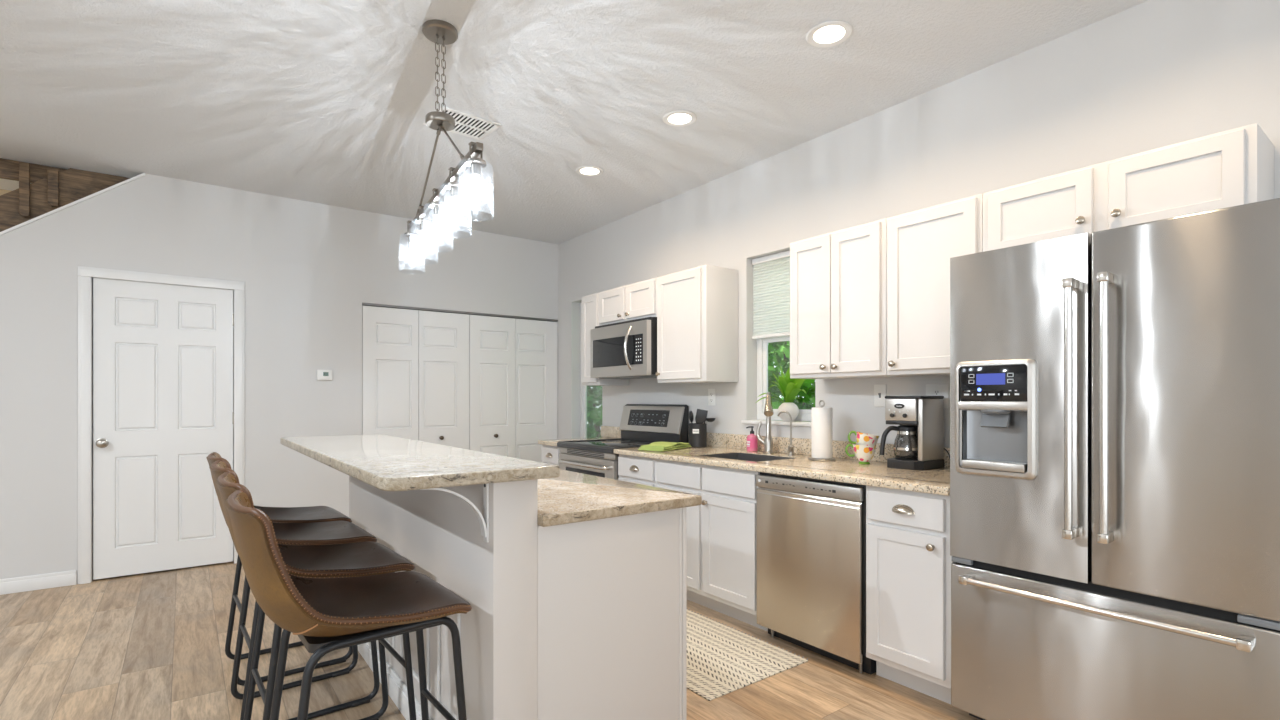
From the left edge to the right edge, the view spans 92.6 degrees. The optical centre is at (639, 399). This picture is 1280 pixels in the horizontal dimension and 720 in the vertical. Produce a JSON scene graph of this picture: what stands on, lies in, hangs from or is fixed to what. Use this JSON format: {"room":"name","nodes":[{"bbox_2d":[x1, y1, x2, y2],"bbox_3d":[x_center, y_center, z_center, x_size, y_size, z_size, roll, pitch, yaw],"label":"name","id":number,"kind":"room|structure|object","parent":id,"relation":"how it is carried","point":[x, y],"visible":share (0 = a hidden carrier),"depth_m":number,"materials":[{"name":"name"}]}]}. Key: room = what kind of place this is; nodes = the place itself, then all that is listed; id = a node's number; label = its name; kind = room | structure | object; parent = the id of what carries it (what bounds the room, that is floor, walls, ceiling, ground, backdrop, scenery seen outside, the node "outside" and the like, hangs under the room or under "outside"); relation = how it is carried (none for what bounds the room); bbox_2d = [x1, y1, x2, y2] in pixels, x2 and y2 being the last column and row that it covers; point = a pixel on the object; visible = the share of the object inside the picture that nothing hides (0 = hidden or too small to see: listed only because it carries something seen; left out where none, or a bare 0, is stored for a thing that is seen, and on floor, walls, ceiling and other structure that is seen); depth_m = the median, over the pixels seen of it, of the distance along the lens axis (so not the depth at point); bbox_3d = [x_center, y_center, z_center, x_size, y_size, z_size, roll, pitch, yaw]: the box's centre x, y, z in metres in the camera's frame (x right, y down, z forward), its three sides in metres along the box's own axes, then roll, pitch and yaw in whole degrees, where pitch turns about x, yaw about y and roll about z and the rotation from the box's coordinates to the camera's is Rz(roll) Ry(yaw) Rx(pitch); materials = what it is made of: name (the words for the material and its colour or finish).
{"room":"kitchen","nodes":[
{"label":"kitchen","id":0,"kind":"room"},
{"bbox_2d":[0,189,10,195],"bbox_3d":[-5.319,-0.172,4.204,3.300,2.785,0.100,0,0,-37],"label":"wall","id":1,"kind":"structure","parent":0,"point":[2,191],"depth_m":4.56,"materials":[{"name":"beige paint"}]},
{"bbox_2d":[0,174,557,583],"bbox_3d":[-3.441,-0.172,4.308,6.435,2.785,0.120,0,0,-37],"label":"wall","id":2,"kind":"structure","parent":0,"point":[307,269],"depth_m":4.63,"materials":[{"name":"white paint"}]},
{"bbox_2d":[0,570,76,594],"bbox_3d":[-4.844,1.172,3.177,2.834,0.096,0.014,0,0,-37],"label":"baseboard","id":3,"kind":"structure","parent":2,"relation":"attached to","point":[66,578],"depth_m":3.91,"materials":[{"name":"white paint"}]},
{"bbox_2d":[0,173,144,234],"bbox_3d":[-4.704,-0.363,3.283,3.185,2.414,0.012,0,0,-37],"label":"trim","id":4,"kind":"structure","parent":2,"relation":"attached to","point":[142,174],"depth_m":4.00,"materials":[{"name":"white paint"}]},
{"bbox_2d":[78,266,244,583],"bbox_3d":[-3.353,0.171,4.331,0.924,2.098,0.168,0,0,-37],"label":"door","id":5,"kind":"structure","parent":2,"relation":"in","point":[161,357],"depth_m":4.28,"materials":[{"name":"white paint"}]},
{"bbox_2d":[317,370,331,379],"bbox_3d":[-2.527,-0.194,4.898,0.110,0.083,0.025,0,0,-37],"label":"thermostat","id":6,"kind":"object","parent":2,"relation":"attached to","point":[321,374],"visible":1,"depth_m":4.89,"materials":[{"name":"white plastic"}]},
{"bbox_2d":[362,305,468,449],"bbox_3d":[-1.940,0.214,5.359,0.918,1.988,0.074,0,0,-37],"label":"door","id":7,"kind":"structure","parent":2,"relation":"in","point":[415,363],"depth_m":5.35,"materials":[{"name":"white paint"}]},
{"bbox_2d":[362,303,557,321],"bbox_3d":[-1.581,-0.794,5.650,1.846,0.016,0.041,0,0,-37],"label":"trim","id":8,"kind":"structure","parent":2,"relation":"attached to","point":[364,304],"depth_m":5.55,"materials":[{"name":"grey wood"}]},
{"bbox_2d":[469,315,557,462],"bbox_3d":[-1.200,0.214,5.911,0.918,1.988,0.074,0,0,-37],"label":"door","id":9,"kind":"structure","parent":2,"relation":"in","point":[513,363],"depth_m":5.90,"materials":[{"name":"white paint"}]},
{"bbox_2d":[0,560,979,719],"bbox_3d":[-1.128,1.270,1.248,6.785,0.100,10.050,0,0,-37],"label":"floor","id":10,"kind":"structure","parent":0,"point":[151,645],"depth_m":2.77,"materials":[{"name":"wood"}]},
{"bbox_2d":[206,452,352,685],"bbox_3d":[-1.663,0.731,2.828,0.556,0.978,0.444,0,0,-39],"label":"bar stool","id":11,"kind":"object","parent":10,"relation":"on","point":[312,514],"visible":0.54,"depth_m":2.84,"materials":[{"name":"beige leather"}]},
{"bbox_2d":[209,460,379,719],"bbox_3d":[-1.382,0.731,2.448,0.556,0.978,0.444,0,0,-39],"label":"bar stool","id":12,"kind":"object","parent":10,"relation":"on","point":[330,532],"visible":0.57,"depth_m":2.46,"materials":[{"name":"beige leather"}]},
{"bbox_2d":[215,472,415,719],"bbox_3d":[-1.081,0.731,2.049,0.556,0.978,0.444,0,0,-39],"label":"bar stool","id":13,"kind":"object","parent":10,"relation":"on","point":[367,558],"visible":0.66,"depth_m":2.07,"materials":[{"name":"brown leather"}]},
{"bbox_2d":[225,490,471,719],"bbox_3d":[-0.778,0.731,1.645,0.556,0.978,0.444,0,0,-39],"label":"bar stool","id":14,"kind":"object","parent":10,"relation":"on","point":[327,615],"visible":1,"depth_m":1.56,"materials":[{"name":"brown leather"}]},
{"bbox_2d":[349,476,686,719],"bbox_3d":[-0.767,0.722,2.597,0.935,0.996,1.859,0,0,-37],"label":"kitchen island","id":15,"kind":"object","parent":10,"relation":"on","point":[585,620],"visible":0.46,"depth_m":1.93,"materials":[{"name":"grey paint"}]},
{"bbox_2d":[280,434,559,490],"bbox_3d":[-1.005,0.206,2.388,0.480,0.034,1.970,0,0,-37],"label":"island countertop","id":16,"kind":"structure","parent":15,"relation":"on","point":[380,461],"depth_m":1.83,"materials":[{"name":"beige stone"}]},
{"bbox_2d":[538,469,701,526],"bbox_3d":[-0.602,0.354,2.721,0.627,0.034,1.917,0,0,-37],"label":"island countertop","id":17,"kind":"structure","parent":15,"relation":"on","point":[570,497],"depth_m":2.10,"materials":[{"name":"beige stone"}]},
{"bbox_2d":[541,445,559,465],"bbox_3d":[-0.470,0.795,5.111,0.703,0.849,0.324,0,0,-37],"label":"base cabinet","id":18,"kind":"object","parent":10,"relation":"on","point":[549,454],"visible":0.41,"depth_m":4.91,"materials":[{"name":"white paint"}]},
{"bbox_2d":[538,426,620,445],"bbox_3d":[-0.493,0.304,5.150,0.698,0.130,0.418,0,0,-37],"label":"countertop","id":19,"kind":"structure","parent":18,"relation":"on","point":[607,432],"depth_m":5.27,"materials":[{"name":"beige stone"}]},
{"bbox_2d":[557,404,687,479],"bbox_3d":[-0.154,0.630,4.656,0.730,1.180,0.768,0,0,-37],"label":"range","id":20,"kind":"object","parent":10,"relation":"on","point":[640,424],"visible":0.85,"depth_m":4.63,"materials":[{"name":"silver metal"}]},
{"bbox_2d":[557,438,652,453],"bbox_3d":[-0.175,0.351,4.640,0.612,0.046,0.768,0,0,-37],"label":"cooktop","id":21,"kind":"object","parent":20,"relation":"in","point":[598,446],"depth_m":4.57,"materials":[{"name":"glass"}]},
{"bbox_2d":[618,454,656,486],"bbox_3d":[0.220,0.795,4.186,0.703,0.849,0.416,0,0,-37],"label":"base cabinet","id":22,"kind":"object","parent":10,"relation":"on","point":[633,469],"visible":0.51,"depth_m":3.97,"materials":[{"name":"white paint"}]},
{"bbox_2d":[656,459,767,630],"bbox_3d":[0.599,0.795,3.679,0.703,0.849,0.846,0,0,-37],"label":"base cabinet","id":23,"kind":"object","parent":10,"relation":"on","point":[721,530],"visible":0.46,"depth_m":3.37,"materials":[{"name":"white paint"}]},
{"bbox_2d":[614,432,949,495],"bbox_3d":[0.776,0.304,3.448,0.698,0.130,2.268,0,0,-37],"label":"countertop","id":24,"kind":"structure","parent":23,"relation":"on","point":[845,469],"depth_m":3.23,"materials":[{"name":"beige stone"}]},
{"bbox_2d":[638,442,691,450],"bbox_3d":[0.172,0.313,4.127,0.207,0.044,0.392,0,0,31],"label":"dish towel","id":25,"kind":"object","parent":24,"relation":"on","point":[655,446],"visible":1,"depth_m":4.01,"materials":[{"name":"fabric"}]},
{"bbox_2d":[689,423,706,447],"bbox_3d":[0.407,0.254,4.313,0.126,0.165,0.126,0,0,-37],"label":"utensil crock","id":26,"kind":"object","parent":24,"relation":"on","point":[697,432],"visible":0.88,"depth_m":4.26,"materials":[{"name":"black ceramic"}]},
{"bbox_2d":[689,411,693,423],"bbox_3d":[0.367,0.202,4.321,0.039,0.245,0.037,0,0,12],"label":"serving spoon","id":27,"kind":"object","parent":26,"relation":"in","point":[691,417],"visible":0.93,"depth_m":4.31,"materials":[{"name":"black plastic"}]},
{"bbox_2d":[695,409,707,423],"bbox_3d":[0.427,0.196,4.261,0.091,0.259,0.025,0,0,24],"label":"spatula","id":28,"kind":"object","parent":26,"relation":"in","point":[701,415],"visible":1,"depth_m":4.26,"materials":[{"name":"black plastic"}]},
{"bbox_2d":[704,418,714,423],"bbox_3d":[0.485,0.223,4.302,0.072,0.204,0.101,0,0,-37],"label":"ladle","id":29,"kind":"object","parent":26,"relation":"in","point":[707,419],"visible":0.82,"depth_m":4.26,"materials":[{"name":"black plastic"}]},
{"bbox_2d":[698,452,793,461],"bbox_3d":[0.629,0.430,3.605,0.366,0.179,0.499,0,0,-37],"label":"sink","id":30,"kind":"object","parent":24,"relation":"in","point":[737,456],"visible":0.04,"depth_m":3.80,"materials":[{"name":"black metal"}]},
{"bbox_2d":[746,426,757,450],"bbox_3d":[0.726,0.255,3.966,0.072,0.162,0.070,0,0,-37],"label":"soap bottle","id":31,"kind":"object","parent":24,"relation":"on","point":[752,440],"visible":1,"depth_m":3.94,"materials":[{"name":"pink plastic"}]},
{"bbox_2d":[756,392,774,452],"bbox_3d":[0.792,0.145,3.768,0.104,0.382,0.242,0,0,-2],"label":"kitchen faucet","id":32,"kind":"object","parent":24,"relation":"on","point":[767,443],"visible":1,"depth_m":3.81,"materials":[{"name":"silver metal"}]},
{"bbox_2d":[777,411,794,454],"bbox_3d":[0.893,0.203,3.693,0.059,0.265,0.132,0,0,-37],"label":"water tap","id":33,"kind":"object","parent":24,"relation":"on","point":[790,447],"visible":1,"depth_m":3.68,"materials":[{"name":"silver metal"}]},
{"bbox_2d":[808,400,835,460],"bbox_3d":[1.008,0.170,3.390,0.150,0.332,0.150,0,0,-37],"label":"paper towel holder","id":34,"kind":"object","parent":24,"relation":"on","point":[820,401],"visible":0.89,"depth_m":3.37,"materials":[{"name":"silver metal"}]},
{"bbox_2d":[811,407,832,458],"bbox_3d":[1.008,0.185,3.390,0.112,0.278,0.112,0,0,-37],"label":"paper towel roll","id":35,"kind":"object","parent":34,"relation":"on","point":[821,418],"visible":0.99,"depth_m":3.34,"materials":[{"name":"white paper"}]},
{"bbox_2d":[845,444,875,463],"bbox_3d":[1.160,0.285,3.184,0.117,0.103,0.132,0,0,-37],"label":"teacup","id":36,"kind":"object","parent":24,"relation":"on","point":[864,454],"visible":0.96,"depth_m":3.14,"materials":[{"name":"ceramic"}]},
{"bbox_2d":[848,431,878,444],"bbox_3d":[1.175,0.224,3.183,0.119,0.119,0.135,0,0,-37],"label":"teacup","id":37,"kind":"object","parent":36,"relation":"on","point":[862,438],"visible":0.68,"depth_m":3.14,"materials":[{"name":"ceramic"}]},
{"bbox_2d":[856,432,878,444],"bbox_3d":[1.183,0.220,3.176,0.114,0.100,0.113,0,0,-37],"label":"bowl","id":38,"kind":"object","parent":37,"relation":"on","point":[862,438],"depth_m":3.14,"materials":[{"name":"ceramic"}]},
{"bbox_2d":[853,444,875,461],"bbox_3d":[1.166,0.280,3.178,0.114,0.088,0.114,0,0,-37],"label":"bowl","id":39,"kind":"object","parent":36,"relation":"on","point":[864,453],"depth_m":3.14,"materials":[{"name":"ceramic"}]},
{"bbox_2d":[885,396,943,469],"bbox_3d":[1.349,0.160,3.014,0.226,0.353,0.190,0,0,-37],"label":"coffee maker","id":40,"kind":"object","parent":24,"relation":"on","point":[926,413],"visible":0.98,"depth_m":2.95,"materials":[{"name":"silver plastic"}]},
{"bbox_2d":[879,425,917,458],"bbox_3d":[1.282,0.208,2.994,0.182,0.158,0.124,0,0,-14],"label":"coffee carafe","id":41,"kind":"object","parent":40,"relation":"on","point":[907,430],"visible":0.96,"depth_m":2.99,"materials":[{"name":"clear glass"}]},
{"bbox_2d":[886,420,917,424],"bbox_3d":[1.319,0.114,3.004,0.138,0.020,0.162,0,0,-37],"label":"basket","id":42,"kind":"object","parent":40,"relation":"on","point":[894,422],"depth_m":2.96,"materials":[{"name":"black plastic"}]},
{"bbox_2d":[687,608,807,700],"bbox_3d":[0.094,1.217,3.259,0.648,0.007,1.488,0,0,-37],"label":"kitchen rug","id":43,"kind":"object","parent":10,"relation":"on","point":[722,659],"visible":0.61,"depth_m":2.86,"materials":[{"name":"beige fabric"}]},
{"bbox_2d":[756,472,875,674],"bbox_3d":[1.041,0.796,3.094,0.662,0.848,0.609,0,0,-37],"label":"dishwasher","id":44,"kind":"object","parent":10,"relation":"on","point":[811,533],"visible":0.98,"depth_m":2.85,"materials":[{"name":"silver metal"}]},
{"bbox_2d":[866,485,952,703],"bbox_3d":[1.335,0.795,2.691,0.703,0.849,0.373,0,0,-37],"label":"base cabinet","id":45,"kind":"object","parent":10,"relation":"on","point":[909,560],"visible":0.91,"depth_m":2.49,"materials":[{"name":"white paint"}]},
{"bbox_2d":[950,198,1279,719],"bbox_3d":[1.689,0.342,2.148,0.754,1.756,0.888,0,0,-37],"label":"refrigerator","id":46,"kind":"object","parent":10,"relation":"on","point":[1115,392],"visible":1,"depth_m":1.89,"materials":[{"name":"grey metal"}]},
{"bbox_2d":[0,0,1147,243],"bbox_3d":[-1.128,-1.640,1.248,6.785,0.150,10.050,0,0,-37],"label":"ceiling","id":47,"kind":"structure","parent":0,"point":[328,102],"depth_m":3.04,"materials":[{"name":"white paint"}]},
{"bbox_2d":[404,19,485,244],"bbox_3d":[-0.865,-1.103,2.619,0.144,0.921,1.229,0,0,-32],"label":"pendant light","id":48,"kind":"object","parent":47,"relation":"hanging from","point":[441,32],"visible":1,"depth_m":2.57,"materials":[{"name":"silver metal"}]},
{"bbox_2d":[423,106,501,140],"bbox_3d":[-1.008,-1.561,3.471,0.350,0.007,0.270,0,0,-40],"label":"ceiling vent","id":49,"kind":"object","parent":47,"relation":"in","point":[467,125],"visible":0.75,"depth_m":3.48,"materials":[{"name":"white metal"}]},
{"bbox_2d":[576,166,603,176],"bbox_3d":[-0.345,-1.561,4.189,0.192,0.007,0.192,0,0,-37],"label":"recessed light","id":50,"kind":"object","parent":47,"relation":"in","point":[590,171],"visible":1,"depth_m":4.18,"materials":[{"name":"white paint"}]},
{"bbox_2d":[662,110,696,126],"bbox_3d":[0.221,-1.561,3.405,0.192,0.007,0.192,0,0,-37],"label":"recessed light","id":51,"kind":"object","parent":47,"relation":"in","point":[678,118],"visible":1,"depth_m":3.40,"materials":[{"name":"white paint"}]},
{"bbox_2d":[806,20,852,46],"bbox_3d":[0.810,-1.561,2.619,0.192,0.007,0.192,0,0,-37],"label":"recessed light","id":52,"kind":"object","parent":47,"relation":"in","point":[834,32],"visible":1,"depth_m":2.61,"materials":[{"name":"white paint"}]},
{"bbox_2d":[558,0,1279,447],"bbox_3d":[1.480,-0.172,3.225,0.160,2.785,9.800,0,0,-37],"label":"wall","id":53,"kind":"structure","parent":0,"point":[1149,75],"depth_m":3.11,"materials":[{"name":"white paint"}]},
{"bbox_2d":[580,303,601,437],"bbox_3d":[-0.405,-0.090,5.827,0.050,1.720,0.552,0,0,-37],"label":"window","id":54,"kind":"structure","parent":53,"relation":"in","point":[590,396],"depth_m":5.93,"materials":[{"name":"white paint"}]},
{"bbox_2d":[581,292,628,385],"bbox_3d":[-0.302,-0.498,5.213,0.314,0.763,0.274,0,0,-37],"label":"upper cabinet","id":55,"kind":"object","parent":53,"relation":"attached to","point":[589,303],"visible":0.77,"depth_m":5.15,"materials":[{"name":"white paint"}]},
{"bbox_2d":[601,426,620,437],"bbox_3d":[-0.222,0.288,5.352,0.020,0.098,0.418,0,0,-37],"label":"backsplash","id":56,"kind":"structure","parent":53,"relation":"attached to","point":[606,431],"depth_m":5.39,"materials":[{"name":"beige stone"}]},
{"bbox_2d":[599,277,657,325],"bbox_3d":[-0.003,-0.738,4.787,0.345,0.285,0.762,0,0,-37],"label":"upper cabinet","id":57,"kind":"object","parent":53,"relation":"attached to","point":[638,300],"visible":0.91,"depth_m":4.65,"materials":[{"name":"white paint"}]},
{"bbox_2d":[590,317,656,378],"bbox_3d":[-0.049,-0.380,4.753,0.454,0.423,0.754,0,0,-37],"label":"microwave","id":58,"kind":"object","parent":57,"relation":"attached to","point":[626,349],"visible":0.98,"depth_m":4.58,"materials":[{"name":"silver metal"}]},
{"bbox_2d":[655,265,737,383],"bbox_3d":[0.379,-0.498,4.275,0.345,0.763,0.512,0,0,-37],"label":"upper cabinet","id":59,"kind":"object","parent":53,"relation":"attached to","point":[697,307],"visible":1,"depth_m":4.12,"materials":[{"name":"white paint"}]},
{"bbox_2d":[708,389,714,405],"bbox_3d":[0.513,-0.015,4.381,0.006,0.120,0.072,0,0,-37],"label":"wall outlet","id":60,"kind":"object","parent":53,"relation":"attached to","point":[711,392],"visible":1,"depth_m":4.38,"materials":[{"name":"white plastic"}]},
{"bbox_2d":[752,250,789,338],"bbox_3d":[0.938,-0.676,3.930,0.043,0.540,0.550,0,0,-37],"label":"blind","id":61,"kind":"object","parent":53,"relation":"attached to","point":[771,273],"visible":0.57,"depth_m":4.01,"materials":[{"name":"white fabric"}]},
{"bbox_2d":[741,336,810,426],"bbox_3d":[0.935,-0.393,3.929,0.172,1.114,0.620,0,0,-37],"label":"window","id":62,"kind":"structure","parent":53,"relation":"in","point":[762,344],"depth_m":4.13,"materials":[{"name":"white paint"}]},
{"bbox_2d":[757,365,805,420],"bbox_3d":[0.909,-0.041,3.906,0.146,0.362,0.425,0,0,-37],"label":"potted plant","id":63,"kind":"object","parent":62,"relation":"on","point":[789,387],"visible":0.94,"depth_m":3.83,"materials":[{"name":"green plant"}]},
{"bbox_2d":[707,432,949,467],"bbox_3d":[1.047,0.288,3.651,0.020,0.098,2.268,0,0,-37],"label":"backsplash","id":64,"kind":"structure","parent":53,"relation":"attached to","point":[737,441],"depth_m":3.75,"materials":[{"name":"beige stone"}]},
{"bbox_2d":[790,219,916,378],"bbox_3d":[1.119,-0.498,3.282,0.345,0.763,0.588,0,0,-37],"label":"upper cabinet","id":65,"kind":"object","parent":53,"relation":"attached to","point":[838,279],"visible":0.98,"depth_m":3.17,"materials":[{"name":"white paint"}]},
{"bbox_2d":[874,384,885,406],"bbox_3d":[1.300,-0.020,3.318,0.017,0.120,0.072,0,0,-37],"label":"light switch","id":66,"kind":"object","parent":53,"relation":"attached to","point":[879,390],"visible":0.84,"depth_m":3.32,"materials":[{"name":"white plastic"}]},
{"bbox_2d":[887,194,982,375],"bbox_3d":[1.429,-0.498,2.867,0.345,0.763,0.444,0,0,-37],"label":"upper cabinet","id":67,"kind":"object","parent":53,"relation":"attached to","point":[921,244],"visible":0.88,"depth_m":2.80,"materials":[{"name":"white paint"}]},
{"bbox_2d":[926,384,947,407],"bbox_3d":[1.491,-0.015,3.071,0.006,0.120,0.115,0,0,-37],"label":"wall outlet","id":68,"kind":"object","parent":53,"relation":"attached to","point":[931,389],"visible":0.61,"depth_m":3.06,"materials":[{"name":"white plastic"}]},
{"bbox_2d":[983,123,1273,251],"bbox_3d":[1.812,-0.730,2.353,0.345,0.300,0.835,0,0,-37],"label":"upper cabinet","id":69,"kind":"object","parent":53,"relation":"attached to","point":[1233,167],"visible":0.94,"depth_m":2.18,"materials":[{"name":"white paint"}]},
{"label":"outside","id":70,"kind":"structure","parent":0,"visible":0},
{"bbox_3d":[2.138,1.445,9.080,7.715,0.050,16.000,0,0,-37],"label":"ground","id":71,"kind":"structure","parent":70,"visible":0},
{"bbox_2d":[768,341,814,421],"bbox_3d":[1.366,0.021,5.678,1.955,3.282,3.060,0,0,-40],"label":"shrub","id":72,"kind":"object","parent":71,"relation":"on","point":[776,356],"visible":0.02,"depth_m":5.00,"materials":[{"name":"green plant"}]},
{"bbox_2d":[771,342,812,405],"bbox_3d":[1.872,-0.102,9.329,1.975,3.953,7.180,0,0,-35],"label":"shrub","id":73,"kind":"object","parent":71,"relation":"on","point":[782,398],"visible":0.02,"depth_m":8.34,"materials":[{"name":"green plant"}]},
{"bbox_3d":[-3.782,-0.173,-0.700,0.100,2.785,9.800,0,0,-37],"label":"wall","id":74,"kind":"structure","parent":0,"visible":0},
{"bbox_2d":[0,158,129,231],"bbox_3d":[-4.817,-0.337,3.431,3.160,2.451,0.109,0,0,-37],"label":"wood paneling","id":75,"kind":"structure","parent":74,"relation":"attached to","point":[50,188],"depth_m":4.05,"materials":[{"name":"brown wood"}]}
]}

